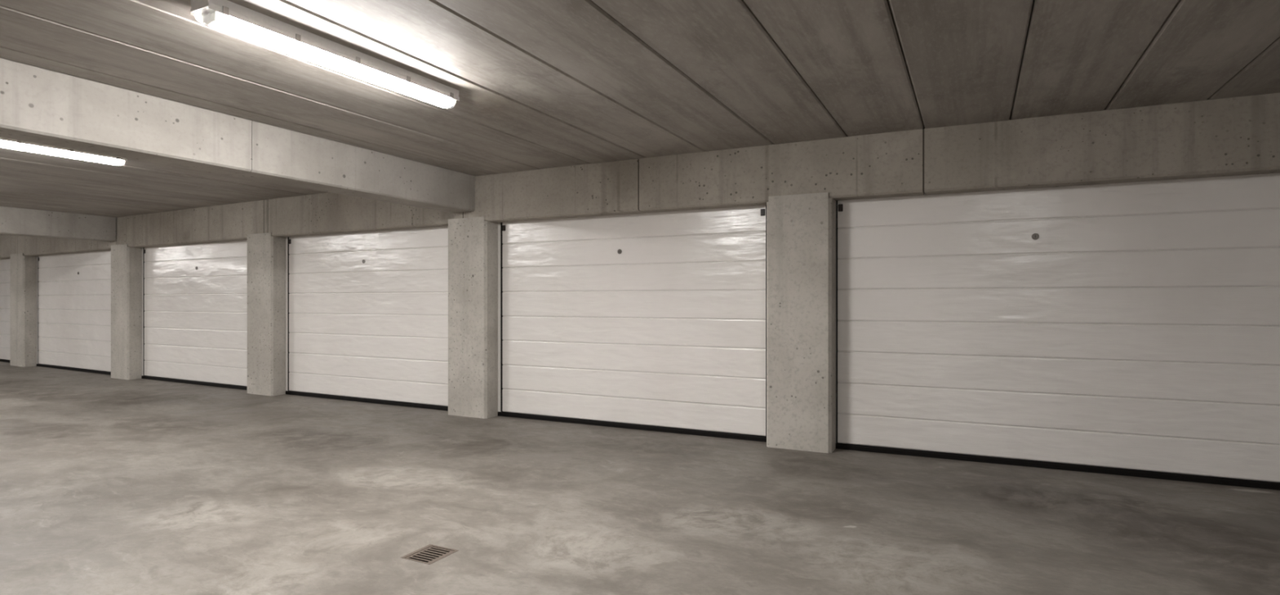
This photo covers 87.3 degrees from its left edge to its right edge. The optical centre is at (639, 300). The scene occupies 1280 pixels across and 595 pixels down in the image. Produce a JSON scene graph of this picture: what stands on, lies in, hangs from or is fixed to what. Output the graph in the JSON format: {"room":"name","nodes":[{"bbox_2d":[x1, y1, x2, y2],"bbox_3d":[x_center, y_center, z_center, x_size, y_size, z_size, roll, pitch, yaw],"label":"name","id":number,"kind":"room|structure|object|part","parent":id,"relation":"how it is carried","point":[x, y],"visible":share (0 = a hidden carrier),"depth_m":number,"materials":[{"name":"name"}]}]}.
{"room":"underground parking garage","nodes":[
{"label":"underground parking garage","id":0,"kind":"room"},
{"bbox_2d":[0,361,1279,594],"bbox_3d":[-6.599,1.345,6.941,31.000,0.160,8.650,0,0,26],"label":"floor","id":1,"kind":"structure","parent":0,"point":[108,486],"depth_m":4.07,"materials":[{"name":"concrete"}]},
{"bbox_2d":[9,253,36,367],"bbox_3d":[-11.914,0.186,12.955,0.689,2.158,0.200,0,0,31],"label":"pillar","id":2,"kind":"structure","parent":1,"relation":"on","point":[23,268],"depth_m":12.81,"materials":[{"name":"concrete"}]},
{"bbox_2d":[111,244,142,379],"bbox_3d":[-8.343,0.186,10.885,0.586,2.158,0.201,0,0,29],"label":"pillar","id":3,"kind":"structure","parent":1,"relation":"on","point":[126,261],"depth_m":10.76,"materials":[{"name":"concrete"}]},
{"bbox_2d":[247,232,285,395],"bbox_3d":[-5.061,0.186,9.071,0.564,2.158,0.219,0,0,26],"label":"pillar","id":4,"kind":"structure","parent":1,"relation":"on","point":[266,252],"depth_m":8.96,"materials":[{"name":"concrete"}]},
{"bbox_2d":[400,544,458,564],"bbox_3d":[-1.046,1.343,3.343,0.190,0.159,0.201,0,0,26],"label":"floor drain","id":5,"kind":"object","parent":1,"relation":"on","point":[428,554],"visible":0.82,"depth_m":3.36,"materials":[{"name":"metal"}]},
{"bbox_2d":[448,216,497,418],"bbox_3d":[-1.846,0.186,7.372,0.554,2.158,0.209,0,0,26],"label":"pillar","id":6,"kind":"structure","parent":1,"relation":"on","point":[473,242],"depth_m":7.27,"materials":[{"name":"concrete"}]},
{"bbox_2d":[766,192,835,453],"bbox_3d":[1.375,0.186,5.746,0.550,2.158,0.203,0,0,26],"label":"pillar","id":7,"kind":"structure","parent":1,"relation":"on","point":[801,228],"depth_m":5.65,"materials":[{"name":"concrete"}]},
{"bbox_2d":[0,0,1279,217],"bbox_3d":[-6.599,-1.463,6.941,31.000,0.250,8.650,0,0,26],"label":"ceiling","id":8,"kind":"structure","parent":0,"point":[541,84],"depth_m":3.84,"materials":[{"name":"concrete"}]},
{"bbox_2d":[0,206,115,241],"bbox_3d":[-10.112,-1.151,7.928,0.330,0.381,6.688,0,0,26],"label":"beam","id":9,"kind":"structure","parent":8,"relation":"attached to","point":[15,221],"depth_m":10.14,"materials":[{"name":"concrete"}]},
{"bbox_2d":[0,137,127,165],"bbox_3d":[-5.082,-1.283,5.455,0.155,0.112,1.540,0,0,27],"label":"lamp","id":10,"kind":"object","parent":8,"relation":"attached to","point":[4,142],"visible":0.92,"depth_m":5.68,"materials":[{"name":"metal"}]},
{"bbox_2d":[0,57,475,213],"bbox_3d":[-3.363,-1.151,4.431,0.330,0.381,6.437,0,0,26],"label":"beam","id":11,"kind":"structure","parent":8,"relation":"attached to","point":[38,105],"depth_m":4.68,"materials":[{"name":"concrete"}]},
{"bbox_2d":[190,0,459,108],"bbox_3d":[-1.577,-1.283,3.633,0.155,0.112,1.540,0,0,28],"label":"lamp","id":12,"kind":"object","parent":8,"relation":"attached to","point":[225,15],"visible":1,"depth_m":3.40,"materials":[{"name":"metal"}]},
{"bbox_2d":[0,93,1279,259],"bbox_3d":[-5.308,-0.038,9.560,30.815,2.606,0.794,0,0,29],"label":"wall","id":13,"kind":"structure","parent":0,"point":[1240,135],"depth_m":5.56,"materials":[{"name":"concrete"}]},
{"bbox_2d":[0,258,9,362],"bbox_3d":[-13.595,0.193,14.121,3.453,2.144,0.063,0,0,31],"label":"garage door","id":14,"kind":"structure","parent":13,"relation":"in","point":[4,263],"depth_m":13.74,"materials":[{"name":"white metal"}]},
{"bbox_3d":[-13.564,-1.095,13.965,3.887,0.493,0.186,0,0,31],"label":"lintel panel","id":15,"kind":"part","parent":13,"relation":"part of","materials":[{"name":"concrete"}]},
{"bbox_3d":[-10.166,-1.095,11.950,4.018,0.493,0.187,0,0,30],"label":"lintel panel","id":16,"kind":"part","parent":13,"relation":"part of","materials":[{"name":"concrete"}]},
{"bbox_2d":[36,250,111,374],"bbox_3d":[-10.051,0.193,12.019,3.565,2.144,0.063,0,0,30],"label":"garage door","id":17,"kind":"structure","parent":13,"relation":"in","point":[73,328],"depth_m":12.06,"materials":[{"name":"white metal"}]},
{"bbox_3d":[-11.562,0.171,12.899,0.064,2.097,0.059,0,0,26],"label":"post","id":18,"kind":"part","parent":17,"relation":"part of","materials":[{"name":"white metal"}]},
{"bbox_3d":[-6.701,-1.095,9.988,3.942,0.493,0.187,0,0,29],"label":"lintel panel","id":19,"kind":"part","parent":13,"relation":"part of","materials":[{"name":"concrete"}]},
{"bbox_2d":[141,240,247,390],"bbox_3d":[-6.643,0.193,10.089,3.241,2.144,0.063,0,0,29],"label":"garage door","id":20,"kind":"structure","parent":13,"relation":"in","point":[199,336],"depth_m":10.06,"materials":[{"name":"white metal"}]},
{"bbox_3d":[-8.031,0.171,10.861,0.064,2.097,0.057,0,0,26],"label":"post","id":21,"kind":"part","parent":20,"relation":"part of","materials":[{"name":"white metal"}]},
{"bbox_3d":[-4.937,-1.095,9.013,0.073,0.493,0.189,0,0,26],"label":"lintel panel","id":22,"kind":"part","parent":13,"relation":"part of","materials":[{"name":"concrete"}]},
{"bbox_3d":[-3.395,-1.095,8.198,3.397,0.493,0.187,0,0,28],"label":"lintel panel","id":23,"kind":"part","parent":13,"relation":"part of","materials":[{"name":"concrete"}]},
{"bbox_2d":[285,226,448,410],"bbox_3d":[-3.396,0.193,8.333,3.138,2.144,0.063,0,0,28],"label":"garage door","id":24,"kind":"structure","parent":13,"relation":"in","point":[349,336],"depth_m":8.28,"materials":[{"name":"white metal"}]},
{"bbox_3d":[-4.752,0.171,9.055,0.064,2.097,0.056,0,0,26],"label":"post","id":25,"kind":"part","parent":24,"relation":"part of","materials":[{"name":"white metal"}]},
{"bbox_3d":[-0.931,-1.095,6.915,2.142,0.493,0.187,0,0,27],"label":"lintel panel","id":26,"kind":"part","parent":13,"relation":"part of","materials":[{"name":"concrete"}]},
{"bbox_2d":[497,204,766,442],"bbox_3d":[-0.179,0.193,6.671,3.116,2.144,0.063,0,0,27],"label":"garage door","id":27,"kind":"structure","parent":13,"relation":"in","point":[682,350],"depth_m":6.57,"materials":[{"name":"white metal"}]},
{"bbox_3d":[-1.539,0.171,7.363,0.064,2.097,0.055,0,0,26],"label":"post","id":28,"kind":"part","parent":27,"relation":"part of","materials":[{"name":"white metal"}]},
{"bbox_3d":[1.141,-1.095,5.875,2.474,0.493,0.192,0,0,26],"label":"lintel panel","id":29,"kind":"part","parent":13,"relation":"part of","materials":[{"name":"concrete"}]},
{"bbox_2d":[835,173,1279,490],"bbox_3d":[3.054,0.193,5.076,3.115,2.144,0.063,0,0,26],"label":"garage door","id":30,"kind":"structure","parent":13,"relation":"in","point":[1159,371],"depth_m":4.99,"materials":[{"name":"white metal"}]},
{"bbox_3d":[3.443,-1.095,4.755,2.623,0.493,0.187,0,0,26],"label":"lintel panel","id":31,"kind":"part","parent":13,"relation":"part of","materials":[{"name":"concrete"}]}
]}

